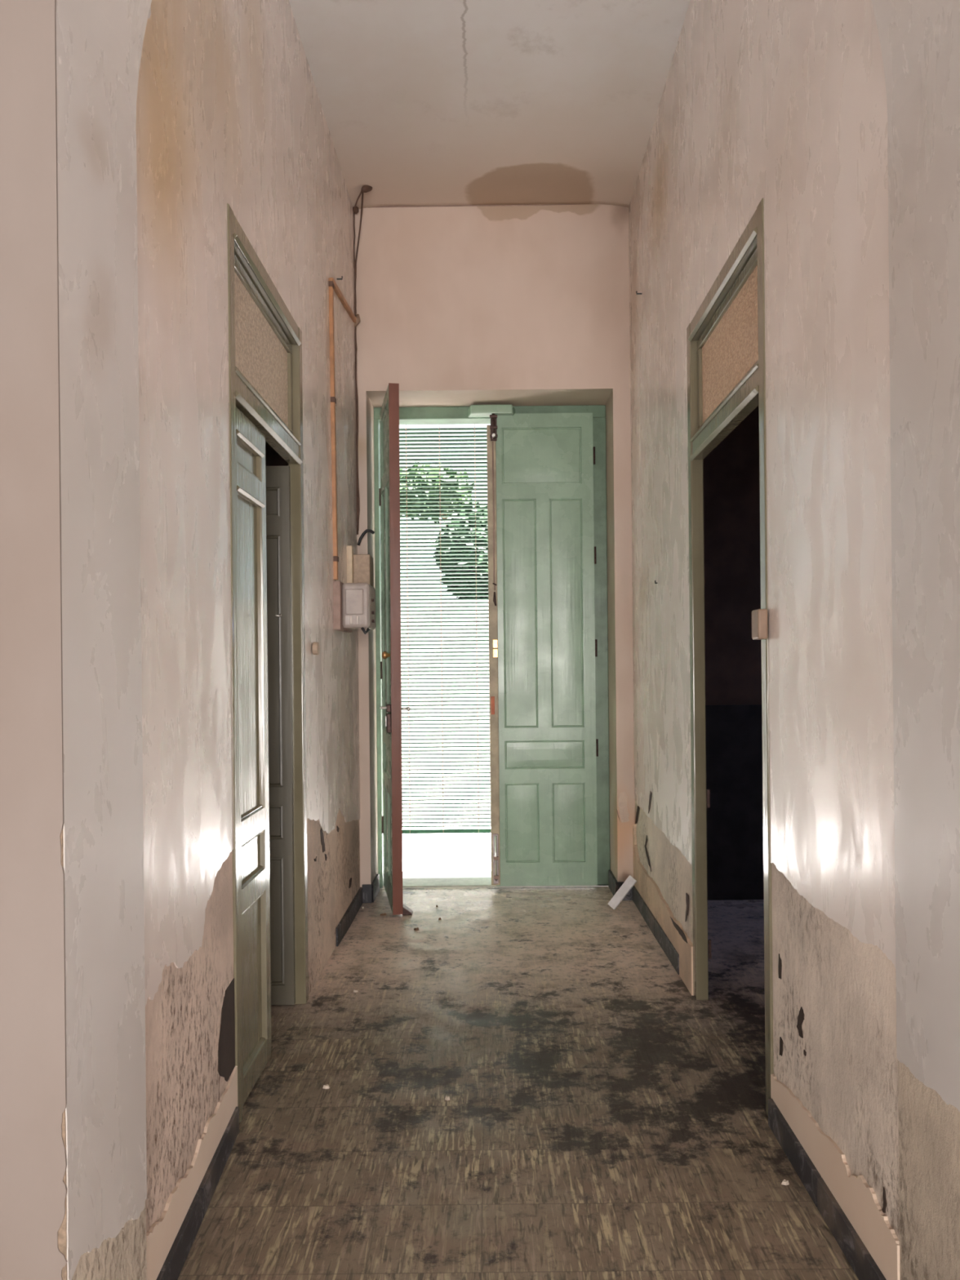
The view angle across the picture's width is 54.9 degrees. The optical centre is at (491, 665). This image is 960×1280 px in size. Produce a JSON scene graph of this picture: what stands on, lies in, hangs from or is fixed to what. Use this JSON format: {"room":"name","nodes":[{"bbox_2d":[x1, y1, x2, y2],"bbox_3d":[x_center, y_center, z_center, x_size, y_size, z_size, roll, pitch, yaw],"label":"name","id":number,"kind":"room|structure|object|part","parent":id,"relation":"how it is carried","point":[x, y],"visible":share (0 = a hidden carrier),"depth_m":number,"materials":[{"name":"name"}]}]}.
{"room":"abandoned house hallway","nodes":[
{"label":"abandoned house hallway","id":0,"kind":"room"},
{"bbox_2d":[135,0,237,1279],"bbox_3d":[-0.738,-0.733,2.195,0.050,4.080,0.834,-1,0,-3],"label":"wall","id":1,"kind":"structure","parent":0,"point":[191,1069],"depth_m":2.13,"materials":[{"name":"paint"}]},
{"bbox_2d":[155,1106,239,1279],"bbox_3d":[-0.688,1.271,2.185,0.016,0.072,0.812,-1,0,-3],"label":"baseboard","id":2,"kind":"structure","parent":1,"relation":"attached to","point":[174,1263],"depth_m":2.15,"materials":[{"name":"black stone"}]},
{"bbox_2d":[225,0,359,995],"bbox_3d":[-0.764,-0.732,3.855,0.046,4.080,2.490,-1,0,0],"label":"wall","id":3,"kind":"structure","parent":0,"point":[287,192],"depth_m":3.87,"materials":[{"name":"paint"}]},
{"bbox_2d":[226,203,319,1124],"bbox_3d":[-0.969,0.002,3.212,0.537,2.615,1.204,-1,0,0],"label":"door","id":4,"kind":"structure","parent":3,"relation":"in","point":[270,882],"depth_m":3.05,"materials":[{"name":"green paint"}]},
{"bbox_3d":[-0.771,-0.648,2.883,0.008,0.087,0.282,-1,0,0],"label":"panel","id":5,"kind":"part","parent":4,"relation":"part of","materials":[{"name":"green paint"}]},
{"bbox_3d":[-0.765,-0.033,2.883,0.008,0.987,0.282,-1,0,0],"label":"panel","id":6,"kind":"part","parent":4,"relation":"part of","materials":[{"name":"green paint"}]},
{"bbox_3d":[-0.759,0.600,2.883,0.008,0.122,0.282,-1,0,0],"label":"panel","id":7,"kind":"part","parent":4,"relation":"part of","materials":[{"name":"green paint"}]},
{"bbox_3d":[-0.755,0.980,2.883,0.008,0.482,0.282,-1,0,0],"label":"panel","id":8,"kind":"part","parent":4,"relation":"part of","materials":[{"name":"green paint"}]},
{"bbox_3d":[-0.780,-1.046,3.115,0.006,0.306,0.828,-1,0,0],"label":"glass pane","id":9,"kind":"part","parent":4,"relation":"part of","materials":[{"name":"beige glass"}]},
{"bbox_3d":[-0.781,-1.046,3.115,0.032,0.374,0.896,-1,0,0],"label":"transom sash","id":10,"kind":"part","parent":4,"relation":"part of","materials":[{"name":"beige glass"}]},
{"bbox_3d":[-0.992,-0.626,3.558,0.354,0.107,0.008,-1,0,0],"label":"panel","id":11,"kind":"part","parent":4,"relation":"part of","materials":[{"name":"green paint"}]},
{"bbox_3d":[-0.986,-0.016,3.558,0.354,0.957,0.008,-1,0,0],"label":"panel","id":12,"kind":"part","parent":4,"relation":"part of","materials":[{"name":"green paint"}]},
{"bbox_3d":[-0.980,0.602,3.558,0.354,0.122,0.008,-1,0,0],"label":"panel","id":13,"kind":"part","parent":4,"relation":"part of","materials":[{"name":"green paint"}]},
{"bbox_3d":[-0.976,0.982,3.558,0.354,0.482,0.008,-1,0,0],"label":"panel","id":14,"kind":"part","parent":4,"relation":"part of","materials":[{"name":"green paint"}]},
{"bbox_2d":[328,277,355,579],"bbox_3d":[-0.736,-1.148,4.644,0.023,1.492,0.774,-1,0,0],"label":"cable conduit","id":15,"kind":"object","parent":3,"relation":"attached to","point":[332,285],"visible":1,"depth_m":4.29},
{"bbox_2d":[333,581,375,634],"bbox_3d":[-0.651,-0.269,4.480,0.175,0.249,0.360,-1,0,0],"label":"meter","id":16,"kind":"object","parent":3,"relation":"attached to","point":[353,603],"visible":1,"depth_m":4.33,"materials":[{"name":"grey plastic"}]},
{"bbox_2d":[352,206,358,213],"bbox_3d":[-0.747,-2.500,5.070,0.034,0.039,0.039,-1,0,0],"label":"insulator","id":17,"kind":"object","parent":3,"relation":"attached to","point":[356,211],"visible":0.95,"depth_m":5.06,"materials":[{"name":"brown ceramic"}]},
{"bbox_2d":[353,190,362,531],"bbox_3d":[-0.708,-1.623,4.962,0.020,1.769,0.246,-1,0,-17],"label":"cable","id":18,"kind":"object","parent":17,"relation":"hanging from","point":[361,192],"visible":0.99,"depth_m":5.07,"materials":[{"name":"black rubber"}]},
{"bbox_2d":[335,873,379,946],"bbox_3d":[-0.688,1.257,4.830,0.074,0.100,1.060,-1,0,0],"label":"baseboard","id":19,"kind":"structure","parent":3,"relation":"attached to","point":[346,921],"depth_m":4.87,"materials":[{"name":"black wood"}]},
{"bbox_2d":[354,191,363,534],"bbox_3d":[-0.691,-1.619,4.983,0.045,1.792,0.249,-1,0,-19],"label":"cable","id":20,"kind":"object","parent":3,"relation":"attached to","point":[362,204],"visible":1,"depth_m":5.08,"materials":[{"name":"black rubber"}]},
{"bbox_2d":[346,545,373,587],"bbox_3d":[-0.684,-0.506,4.820,0.114,0.215,0.200,-1,0,0],"label":"junction box","id":21,"kind":"object","parent":3,"relation":"attached to","point":[360,567],"visible":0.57,"depth_m":4.76,"materials":[{"name":"beige plastic"}]},
{"bbox_2d":[0,0,959,1279],"bbox_3d":[0.193,-0.742,1.619,6.600,4.080,0.345,-1,0,0],"label":"wall","id":22,"kind":"structure","parent":0,"point":[73,1153],"depth_m":1.56,"materials":[{"name":"paint"}]},
{"bbox_3d":[-0.669,-1.275,1.778,0.017,0.044,0.027,-1,0,0],"label":"broken moulding","id":23,"kind":"part","parent":22,"relation":"part of","materials":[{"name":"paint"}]},
{"bbox_2d":[288,0,689,208],"bbox_3d":[0.004,-2.530,3.440,1.662,0.121,3.361,-1,0,0],"label":"ceiling","id":24,"kind":"structure","parent":0,"point":[423,102],"depth_m":4.06,"materials":[{"name":"white paint"}]},
{"bbox_2d":[360,185,372,192],"bbox_3d":[-0.661,-2.515,4.866,0.042,0.062,0.068,-1,0,45],"label":"hook","id":25,"kind":"object","parent":24,"relation":"attached to","point":[365,188],"visible":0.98,"depth_m":4.85,"materials":[{"name":"brown metal"}]},
{"bbox_2d":[265,204,761,887],"bbox_3d":[0.193,-0.752,5.353,6.600,4.100,0.535,-1,0,0],"label":"wall","id":26,"kind":"structure","parent":0,"point":[464,305],"depth_m":5.10,"materials":[{"name":"paint"}]},
{"bbox_2d":[354,314,359,327],"bbox_3d":[-0.745,-1.891,5.070,0.051,0.070,0.031,-1,0,0],"label":"clamp","id":27,"kind":"object","parent":26,"relation":"attached to","point":[357,317],"visible":0.77,"depth_m":5.06,"materials":[{"name":"beige metal"}]},
{"bbox_2d":[356,528,374,545],"bbox_3d":[-0.690,-0.703,5.070,0.098,0.091,0.019,-1,0,0],"label":"cable","id":28,"kind":"object","parent":26,"relation":"attached to","point":[366,531],"visible":1,"depth_m":5.06,"materials":[{"name":"black rubber"}]},
{"bbox_2d":[399,424,490,835],"bbox_3d":[-0.003,-0.292,5.695,1.360,2.675,0.150,-1,0,0],"label":"blind","id":29,"kind":"object","parent":26,"relation":"attached to","point":[478,830],"visible":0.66,"depth_m":5.73,"materials":[{"name":"beige plastic"}]},
{"bbox_3d":[-0.518,-0.272,5.725,0.008,2.645,0.005,-1,0,0],"label":"ladder chain","id":30,"kind":"part","parent":29,"relation":"part of","materials":[{"name":"white fabric"}]},
{"bbox_3d":[-0.311,-0.274,5.725,0.008,2.645,0.005,-1,0,0],"label":"ladder chain","id":31,"kind":"part","parent":29,"relation":"part of","materials":[{"name":"white fabric"}]},
{"bbox_3d":[0.010,1.026,5.740,1.330,0.024,0.020,-1,0,0],"label":"rail","id":32,"kind":"part","parent":29,"relation":"part of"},
{"bbox_3d":[-0.093,-0.277,5.725,0.008,2.645,0.005,-1,0,0],"label":"ladder chain","id":33,"kind":"part","parent":29,"relation":"part of","materials":[{"name":"white fabric"}]},
{"bbox_2d":[373,382,610,915],"bbox_3d":[0.003,-0.111,5.169,1.362,2.822,0.902,-1,0,0],"label":"door","id":34,"kind":"structure","parent":26,"relation":"in","point":[547,464],"depth_m":5.38,"materials":[{"name":"green paint"}]},
{"bbox_3d":[-0.580,-0.305,5.192,0.028,1.324,0.192,-1,2,-11],"label":"panel","id":35,"kind":"part","parent":34,"relation":"part of","materials":[{"name":"green paint"}]},
{"bbox_3d":[-0.557,-1.218,5.029,0.028,0.322,0.477,-1,2,-11],"label":"panel","id":36,"kind":"part","parent":34,"relation":"part of","materials":[{"name":"green paint"}]},
{"bbox_3d":[-0.548,-0.054,4.797,0.042,0.040,0.040,-1,2,-11],"label":"knob","id":37,"kind":"part","parent":34,"relation":"part of","materials":[{"name":"gold metal"}]},
{"bbox_3d":[-0.574,0.914,5.224,0.028,0.454,0.192,-1,2,-11],"label":"panel","id":38,"kind":"part","parent":34,"relation":"part of","materials":[{"name":"green paint"}]},
{"bbox_3d":[-0.548,0.521,5.074,0.028,0.157,0.477,-1,2,-11],"label":"panel","id":39,"kind":"part","parent":34,"relation":"part of","materials":[{"name":"green paint"}]},
{"bbox_3d":[-0.526,-0.298,4.918,0.028,1.324,0.202,-1,2,-11],"label":"panel","id":40,"kind":"part","parent":34,"relation":"part of","materials":[{"name":"green paint"}]},
{"bbox_3d":[-0.520,0.921,4.949,0.028,0.454,0.202,-1,2,-11],"label":"panel","id":41,"kind":"part","parent":34,"relation":"part of","materials":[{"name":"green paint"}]},
{"bbox_3d":[-0.447,0.225,4.803,0.048,0.020,0.040,-1,1,-11],"label":"lever","id":42,"kind":"part","parent":34,"relation":"part of","materials":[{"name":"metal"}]},
{"bbox_3d":[0.013,-0.866,5.353,0.012,0.860,0.009,-1,0,22],"label":"bolt rod","id":43,"kind":"part","parent":34,"relation":"part of","materials":[{"name":"brown metal"}]},
{"bbox_3d":[0.012,-1.376,5.354,0.036,0.150,0.008,-1,0,0],"label":"bolt plate","id":44,"kind":"part","parent":34,"relation":"part of","materials":[{"name":"metal"}]},
{"bbox_3d":[0.022,-0.126,5.355,0.030,0.052,0.005,-1,0,0],"label":"striker plate","id":45,"kind":"part","parent":34,"relation":"part of","materials":[{"name":"gold metal"}]},
{"bbox_3d":[0.022,-0.071,5.355,0.030,0.052,0.005,-1,0,0],"label":"striker plate","id":46,"kind":"part","parent":34,"relation":"part of","materials":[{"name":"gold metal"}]},
{"bbox_3d":[0.168,-0.304,5.397,0.189,1.324,0.026,-1,0,0],"label":"panel","id":47,"kind":"part","parent":34,"relation":"part of","materials":[{"name":"green paint"}]},
{"bbox_3d":[0.180,0.916,5.397,0.189,0.454,0.026,-1,0,0],"label":"panel","id":48,"kind":"part","parent":34,"relation":"part of","materials":[{"name":"green paint"}]},
{"bbox_3d":[0.292,-1.222,5.397,0.456,0.322,0.026,-1,0,0],"label":"panel","id":49,"kind":"part","parent":34,"relation":"part of","materials":[{"name":"green paint"}]},
{"bbox_3d":[0.309,0.518,5.397,0.456,0.157,0.026,-1,0,0],"label":"panel","id":50,"kind":"part","parent":34,"relation":"part of","materials":[{"name":"green paint"}]},
{"bbox_3d":[0.438,-0.306,5.397,0.182,1.324,0.026,-1,0,0],"label":"panel","id":51,"kind":"part","parent":34,"relation":"part of","materials":[{"name":"green paint"}]},
{"bbox_3d":[0.450,0.913,5.397,0.182,0.454,0.026,-1,0,0],"label":"panel","id":52,"kind":"part","parent":34,"relation":"part of","materials":[{"name":"green paint"}]},
{"bbox_2d":[705,704,764,900],"bbox_3d":[2.158,0.744,5.087,2.400,1.070,0.024,-1,0,0],"label":"trim","id":53,"kind":"structure","parent":26,"relation":"attached to","point":[734,733],"depth_m":5.07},
{"bbox_2d":[177,885,858,1279],"bbox_3d":[0.214,1.358,3.435,6.600,0.120,3.970,-1,0,0],"label":"floor","id":54,"kind":"structure","parent":0,"point":[602,1119],"depth_m":2.67,"materials":[{"name":"wood"}]},
{"bbox_2d":[322,1084,329,1088],"bbox_3d":[-0.510,1.299,2.856,0.022,0.010,0.017,-1,0,0],"label":"crumb","id":55,"kind":"object","parent":54,"relation":"on","point":[325,1086],"visible":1,"depth_m":2.85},
{"bbox_2d":[402,904,413,915],"bbox_3d":[-0.441,1.282,4.860,0.052,0.044,0.060,-1,0,0],"label":"wedge","id":56,"kind":"object","parent":54,"relation":"on","point":[406,911],"visible":0.95,"depth_m":4.83,"materials":[{"name":"wood"}]},
{"bbox_2d":[444,1095,449,1100],"bbox_3d":[-0.132,1.295,2.771,0.016,0.010,0.014,-1,0,0],"label":"crumb","id":57,"kind":"object","parent":54,"relation":"on","point":[446,1098],"visible":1,"depth_m":2.77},
{"bbox_2d":[607,875,636,909],"bbox_3d":[0.688,1.194,4.862,0.155,0.179,0.037,-1,0,2],"label":"trunking offcut","id":58,"kind":"object","parent":54,"relation":"on","point":[629,882],"visible":1,"depth_m":4.85,"materials":[{"name":"white plastic"}]},
{"bbox_2d":[781,1179,789,1185],"bbox_3d":[0.732,1.287,2.304,0.021,0.011,0.014,-1,0,0],"label":"crumb","id":59,"kind":"object","parent":54,"relation":"on","point":[784,1182],"visible":1,"depth_m":2.30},
{"bbox_2d":[628,0,900,1279],"bbox_3d":[0.791,-0.748,3.440,0.058,4.080,3.320,-1,0,0],"label":"wall","id":60,"kind":"structure","parent":0,"point":[834,1079],"depth_m":2.30,"materials":[{"name":"paint"}]},
{"bbox_2d":[608,870,679,974],"bbox_3d":[0.735,1.243,4.630,0.102,0.100,1.540,-1,0,0],"label":"baseboard","id":61,"kind":"structure","parent":60,"relation":"attached to","point":[664,941],"depth_m":4.52,"materials":[{"name":"black stone"}]},
{"bbox_2d":[686,198,773,1116],"bbox_3d":[0.792,-0.015,3.105,0.086,2.615,1.030,-1,0,0],"label":"door","id":62,"kind":"structure","parent":60,"relation":"in","point":[726,335],"depth_m":3.18,"materials":[{"name":"olive gloss paint"},{"name":"cork"}]},
{"bbox_3d":[0.808,-1.062,3.115,0.032,0.374,0.896,-1,0,0],"label":"transom sash","id":63,"kind":"part","parent":62,"relation":"part of","materials":[{"name":"beige glass"}]},
{"bbox_3d":[0.807,-1.062,3.115,0.006,0.306,0.828,-1,0,0],"label":"glass pane","id":64,"kind":"part","parent":62,"relation":"part of","materials":[{"name":"beige glass"}]},
{"bbox_2d":[768,1098,886,1279],"bbox_3d":[0.782,1.255,2.190,0.016,0.075,0.820,-1,0,0],"label":"baseboard","id":65,"kind":"structure","parent":60,"relation":"attached to","point":[855,1251],"depth_m":2.15,"materials":[{"name":"black wood"}]},
{"label":"outside","id":66,"kind":"structure","parent":0,"visible":0},
{"bbox_2d":[402,826,606,888],"bbox_3d":[0.014,1.406,6.610,28.000,0.188,1.980,-1,0,0],"label":"ground","id":67,"kind":"structure","parent":66,"point":[424,855],"depth_m":6.42,"materials":[{"name":"concrete"}]},
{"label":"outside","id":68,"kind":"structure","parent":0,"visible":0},
{"bbox_2d":[401,767,490,826],"bbox_3d":[0.014,1.410,23.800,28.000,0.180,32.400,-1,0,0],"label":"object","id":69,"kind":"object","parent":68,"point":[479,771],"depth_m":9.29,"materials":[{"name":"white plastic"}]},
{"bbox_2d":[400,461,475,526],"bbox_3d":[-1.038,-1.060,15.522,1.674,4.784,1.728,-1,0,0],"label":"leafy tree","id":70,"kind":"object","parent":69,"relation":"on","point":[415,461],"visible":0.29,"depth_m":15.08,"materials":[{"name":"green plant"}]},
{"bbox_2d":[400,600,489,768],"bbox_3d":[0.002,0.235,12.100,18.000,2.170,0.200,-1,0,0],"label":"wall","id":71,"kind":"structure","parent":69,"relation":"on","point":[464,601],"depth_m":12.00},
{"bbox_2d":[429,498,488,600],"bbox_3d":[-0.223,-0.591,14.026,1.424,3.829,1.405,-1,0,0],"label":"tree","id":72,"kind":"object","parent":69,"relation":"on","point":[471,499],"visible":0.27,"depth_m":13.63,"materials":[{"name":"green plant"}]}
]}

